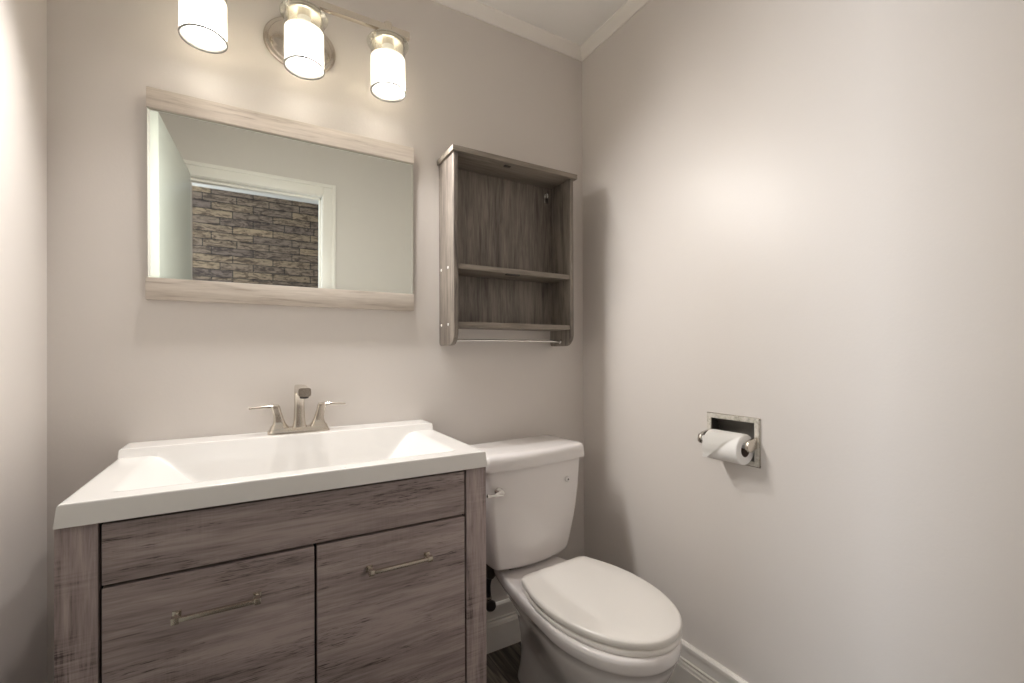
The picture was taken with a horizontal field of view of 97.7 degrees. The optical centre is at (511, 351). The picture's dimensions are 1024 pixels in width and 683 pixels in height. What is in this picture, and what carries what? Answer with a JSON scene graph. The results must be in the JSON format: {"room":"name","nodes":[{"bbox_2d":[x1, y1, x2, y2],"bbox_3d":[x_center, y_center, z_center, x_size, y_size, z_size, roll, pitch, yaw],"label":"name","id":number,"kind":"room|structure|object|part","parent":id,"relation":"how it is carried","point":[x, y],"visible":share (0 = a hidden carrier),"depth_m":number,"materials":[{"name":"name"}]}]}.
{"room":"bathroom","nodes":[
{"label":"bathroom","id":0,"kind":"room"},
{"bbox_2d":[0,0,46,682],"bbox_3d":[-0.808,-0.083,0.407,0.120,2.412,1.513,0,0,-30],"label":"wall","id":1,"kind":"structure","parent":0,"point":[23,23],"depth_m":0.98,"materials":[{"name":"beige paint"}]},
{"bbox_2d":[47,0,583,682],"bbox_3d":[-0.445,-0.080,1.560,1.903,2.412,0.120,0,0,-30],"label":"wall","id":2,"kind":"structure","parent":0,"point":[124,367],"depth_m":1.32,"materials":[{"name":"beige paint"}]},
{"bbox_2d":[145,86,413,310],"bbox_3d":[-0.650,-0.416,1.355,0.720,0.555,0.020,0,1,-30],"label":"wall mirror","id":3,"kind":"object","parent":2,"relation":"attached to","point":[245,206],"visible":1,"depth_m":1.32,"materials":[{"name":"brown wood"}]},
{"bbox_3d":[-0.652,-0.168,1.359,0.720,0.058,0.020,0,1,-30],"label":"frame rail","id":4,"kind":"part","parent":3,"relation":"part of","materials":[{"name":"wood"}]},
{"bbox_3d":[-0.648,-0.668,1.354,0.717,0.052,0.018,0,1,-30],"label":"frame rail","id":5,"kind":"part","parent":3,"relation":"part of","materials":[{"name":"wood"}]},
{"bbox_2d":[178,0,409,101],"bbox_3d":[-0.605,-0.912,1.298,0.610,0.216,0.183,0,0,-30],"label":"vanity light","id":6,"kind":"object","parent":2,"relation":"attached to","point":[295,39],"visible":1,"depth_m":1.28,"materials":[{"name":"white glass"}]},
{"bbox_3d":[-0.796,-0.859,1.155,0.103,0.099,0.103,0,0,-30],"label":"lamp shade","id":7,"kind":"part","parent":6,"relation":"part of","materials":[{"name":"white glass"}]},
{"bbox_3d":[-0.796,-0.866,1.155,0.058,0.086,0.058,0,0,-30],"label":"bulb","id":8,"kind":"part","parent":6,"relation":"part of","materials":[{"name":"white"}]},
{"bbox_2d":[297,14,310,21],"bbox_3d":[-0.591,-0.929,1.274,0.036,0.038,0.036,0,0,-30],"label":"socket","id":9,"kind":"object","parent":6,"relation":"attached to","point":[307,17],"depth_m":1.26,"materials":[{"name":"white plastic"}]},
{"bbox_3d":[-0.590,-0.860,1.273,0.103,0.099,0.103,0,0,-30],"label":"lamp shade","id":10,"kind":"part","parent":6,"relation":"part of","materials":[{"name":"white glass"}]},
{"bbox_3d":[-0.591,-0.866,1.273,0.058,0.086,0.058,0,0,-30],"label":"bulb","id":11,"kind":"part","parent":6,"relation":"part of","materials":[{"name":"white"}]},
{"bbox_2d":[382,43,393,49],"bbox_3d":[-0.386,-0.929,1.392,0.036,0.038,0.036,0,0,-30],"label":"socket","id":12,"kind":"object","parent":6,"relation":"attached to","point":[384,45],"depth_m":1.38,"materials":[{"name":"white plastic"}]},
{"bbox_3d":[-0.385,-0.860,1.392,0.103,0.099,0.103,0,0,-30],"label":"lamp shade","id":13,"kind":"part","parent":6,"relation":"part of","materials":[{"name":"white glass"}]},
{"bbox_3d":[-0.385,-0.867,1.392,0.058,0.086,0.058,0,0,-30],"label":"bulb","id":14,"kind":"part","parent":6,"relation":"part of","materials":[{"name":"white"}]},
{"bbox_2d":[486,564,495,611],"bbox_3d":[-0.092,0.830,1.628,0.059,0.216,0.105,0,0,-30],"label":"supply valve","id":15,"kind":"object","parent":2,"relation":"attached to","point":[490,604],"visible":0.4,"depth_m":1.60,"materials":[{"name":"black metal"}]},
{"bbox_3d":[-0.076,0.910,1.604,0.040,0.040,0.022,0,0,-30],"label":"valve knob","id":16,"kind":"part","parent":15,"relation":"part of","materials":[{"name":"black plastic"}]},
{"bbox_2d":[486,598,520,653],"bbox_3d":[-0.405,1.040,1.496,1.663,0.172,0.017,0,0,-30],"label":"baseboard","id":17,"kind":"structure","parent":2,"relation":"attached to","point":[502,624],"depth_m":1.70,"materials":[{"name":"paint"}]},
{"bbox_2d":[437,144,576,345],"bbox_3d":[-0.006,-0.352,1.661,0.516,0.660,0.146,0,0,-30],"label":"wall shelf","id":18,"kind":"object","parent":2,"relation":"attached to","point":[506,224],"visible":1,"depth_m":1.70,"materials":[{"name":"brown wood"}]},
{"bbox_3d":[-0.220,-0.343,1.543,0.016,0.643,0.136,0,0,-30],"label":"panel","id":19,"kind":"part","parent":18,"relation":"part of","materials":[{"name":"brown wood"}]},
{"bbox_3d":[-0.043,-0.374,1.717,0.465,0.581,0.006,0,0,-30],"label":"panel","id":20,"kind":"part","parent":18,"relation":"part of","materials":[{"name":"brown wood"}]},
{"bbox_3d":[0.197,-0.344,1.784,0.016,0.643,0.136,0,0,-30],"label":"panel","id":21,"kind":"part","parent":18,"relation":"part of","materials":[{"name":"brown wood"}]},
{"bbox_2d":[432,0,581,60],"bbox_3d":[-0.411,-1.267,1.498,1.663,0.038,0.035,0,0,-30],"label":"trim","id":22,"kind":"structure","parent":2,"relation":"attached to","point":[478,10],"depth_m":1.74,"materials":[{"name":"paint"}]},
{"bbox_2d":[487,641,520,682],"bbox_3d":[0.027,1.158,-0.042,5.000,0.080,3.353,0,0,-30],"label":"floor","id":23,"kind":"structure","parent":0,"point":[503,664],"depth_m":1.61,"materials":[{"name":"brown wood"}]},
{"bbox_2d":[54,467,486,682],"bbox_3d":[-0.523,0.709,1.136,0.808,0.832,0.489,0,0,-30],"label":"vanity cabinet","id":24,"kind":"object","parent":23,"relation":"on","point":[380,582],"visible":0.91,"depth_m":0.93,"materials":[{"name":"brown wood"}]},
{"bbox_3d":[-0.746,0.709,0.770,0.055,0.832,0.020,0,0,-30],"label":"post","id":25,"kind":"part","parent":24,"relation":"part of","materials":[{"name":"brown wood"}]},
{"bbox_3d":[-0.570,0.711,0.871,0.341,0.595,0.018,0,0,-30],"label":"door","id":26,"kind":"part","parent":24,"relation":"part of","materials":[{"name":"brown wood"}]},
{"bbox_3d":[-0.559,0.487,0.851,0.144,0.014,0.029,0,0,-30],"label":"handle","id":27,"kind":"part","parent":24,"relation":"part of","materials":[{"name":"silver metal"}]},
{"bbox_2d":[53,419,487,529],"bbox_3d":[-0.533,0.298,1.151,0.802,0.125,0.494,0,0,-30],"label":"sink","id":28,"kind":"object","parent":24,"relation":"in","point":[147,478],"visible":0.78,"depth_m":1.09,"materials":[{"name":"ceramic"}]},
{"bbox_2d":[249,385,345,434],"bbox_3d":[-0.594,0.165,1.264,0.258,0.141,0.192,0,0,-30],"label":"faucet","id":29,"kind":"object","parent":28,"relation":"on","point":[279,426],"visible":1,"depth_m":1.31,"materials":[{"name":"silver metal"}]},
{"bbox_3d":[-0.712,0.160,1.276,0.066,0.014,0.020,0,0,-30],"label":"lever","id":30,"kind":"part","parent":29,"relation":"part of","materials":[{"name":"silver metal"}]},
{"bbox_3d":[-0.674,0.189,1.298,0.052,0.071,0.044,0,0,-30],"label":"handle","id":31,"kind":"part","parent":29,"relation":"part of","materials":[{"name":"silver metal"}]},
{"bbox_3d":[-0.629,0.228,1.324,0.166,0.016,0.054,0,0,-30],"label":"plate","id":32,"kind":"part","parent":29,"relation":"part of","materials":[{"name":"silver metal"}]},
{"bbox_3d":[-0.593,0.159,1.261,0.042,0.129,0.186,0,0,-30],"label":"spout","id":33,"kind":"part","parent":29,"relation":"part of","materials":[{"name":"silver metal"}]},
{"bbox_3d":[-0.584,0.189,1.350,0.052,0.071,0.044,0,0,-30],"label":"handle","id":34,"kind":"part","parent":29,"relation":"part of","materials":[{"name":"silver metal"}]},
{"bbox_3d":[-0.546,0.160,1.372,0.066,0.014,0.020,0,0,-30],"label":"lever","id":35,"kind":"part","parent":29,"relation":"part of","materials":[{"name":"silver metal"}]},
{"bbox_3d":[-0.421,0.354,0.959,0.687,0.107,0.018,0,0,-30],"label":"drawer","id":36,"kind":"part","parent":24,"relation":"part of","materials":[{"name":"brown wood"}]},
{"bbox_3d":[-0.270,0.710,1.044,0.342,0.595,0.018,0,0,-30],"label":"door","id":37,"kind":"part","parent":24,"relation":"part of","materials":[{"name":"brown wood"}]},
{"bbox_3d":[-0.256,0.486,1.026,0.148,0.014,0.029,0,0,-30],"label":"handle","id":38,"kind":"part","parent":24,"relation":"part of","materials":[{"name":"silver metal"}]},
{"bbox_3d":[-0.094,0.708,1.147,0.055,0.832,0.020,0,0,-30],"label":"post","id":39,"kind":"part","parent":24,"relation":"part of","materials":[{"name":"brown wood"}]},
{"bbox_2d":[470,435,681,682],"bbox_3d":[0.180,0.726,1.391,0.442,0.794,0.728,0,0,-35],"label":"toilet","id":40,"kind":"object","parent":23,"relation":"on","point":[582,619],"visible":0.94,"depth_m":1.37,"materials":[{"name":"ceramic"}]},
{"bbox_3d":[-0.052,0.444,1.399,0.069,0.028,0.034,0,0,-35],"label":"flush lever","id":41,"kind":"part","parent":40,"relation":"part of","materials":[{"name":"silver metal"}]},
{"bbox_3d":[0.043,0.356,1.601,0.430,0.052,0.232,0,0,-35],"label":"tank lid","id":42,"kind":"part","parent":40,"relation":"part of","materials":[{"name":"ceramic"}]},
{"bbox_3d":[0.042,0.554,1.603,0.406,0.343,0.213,0,0,-35],"label":"tank","id":43,"kind":"part","parent":40,"relation":"part of","materials":[{"name":"ceramic"}]},
{"bbox_3d":[0.184,0.931,1.382,0.342,0.384,0.710,0,0,-35],"label":"bowl","id":44,"kind":"part","parent":40,"relation":"part of","materials":[{"name":"ceramic"}]},
{"bbox_3d":[0.263,0.730,1.287,0.348,0.016,0.458,0,0,-35],"label":"seat","id":45,"kind":"part","parent":40,"relation":"part of","materials":[{"name":"plastic"}]},
{"bbox_3d":[0.263,0.709,1.287,0.348,0.021,0.458,0,0,-35],"label":"lid","id":46,"kind":"part","parent":40,"relation":"part of","materials":[{"name":"plastic"}]},
{"bbox_2d":[476,0,627,44],"bbox_3d":[0.016,-1.334,-0.032,5.000,0.080,3.353,0,0,-30],"label":"ceiling","id":47,"kind":"structure","parent":0,"point":[575,21],"depth_m":1.70,"materials":[{"name":"paint"}]},
{"bbox_2d":[582,0,1023,682],"bbox_3d":[0.736,-0.086,1.299,0.120,2.412,1.513,0,0,-30],"label":"wall","id":48,"kind":"structure","parent":0,"point":[804,218],"depth_m":1.13,"materials":[{"name":"beige paint"}]},
{"bbox_2d":[580,0,649,61],"bbox_3d":[0.663,-1.273,1.265,0.035,0.038,1.513,0,0,-30],"label":"trim","id":49,"kind":"structure","parent":48,"relation":"attached to","point":[630,8],"depth_m":1.74,"materials":[{"name":"paint"}]},
{"bbox_2d":[667,639,747,682],"bbox_3d":[0.686,1.034,1.253,0.017,0.172,1.496,0,0,-30],"label":"baseboard","id":50,"kind":"structure","parent":48,"relation":"attached to","point":[692,666],"depth_m":1.42,"materials":[{"name":"paint"}]},
{"bbox_2d":[698,412,760,468],"bbox_3d":[0.652,0.256,1.323,0.097,0.140,0.169,0,0,-30],"label":"toilet paper holder","id":51,"kind":"object","parent":48,"relation":"attached to","point":[751,426],"visible":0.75,"depth_m":1.32,"materials":[{"name":"metal"}]},
{"bbox_3d":[0.590,0.260,1.378,0.046,0.038,0.010,0,0,-30],"label":"arm","id":52,"kind":"part","parent":51,"relation":"part of","materials":[{"name":"silver metal"}]},
{"bbox_2d":[702,429,753,464],"bbox_3d":[0.625,0.274,1.296,0.090,0.086,0.105,0,0,-30],"label":"toilet paper roll","id":53,"kind":"object","parent":51,"relation":"in","point":[723,445],"visible":0.93,"depth_m":1.27,"materials":[{"name":"paper"}]},
{"bbox_3d":[0.666,0.259,1.247,0.046,0.038,0.010,0,0,-30],"label":"arm","id":54,"kind":"part","parent":51,"relation":"part of","materials":[{"name":"silver metal"}]}
]}

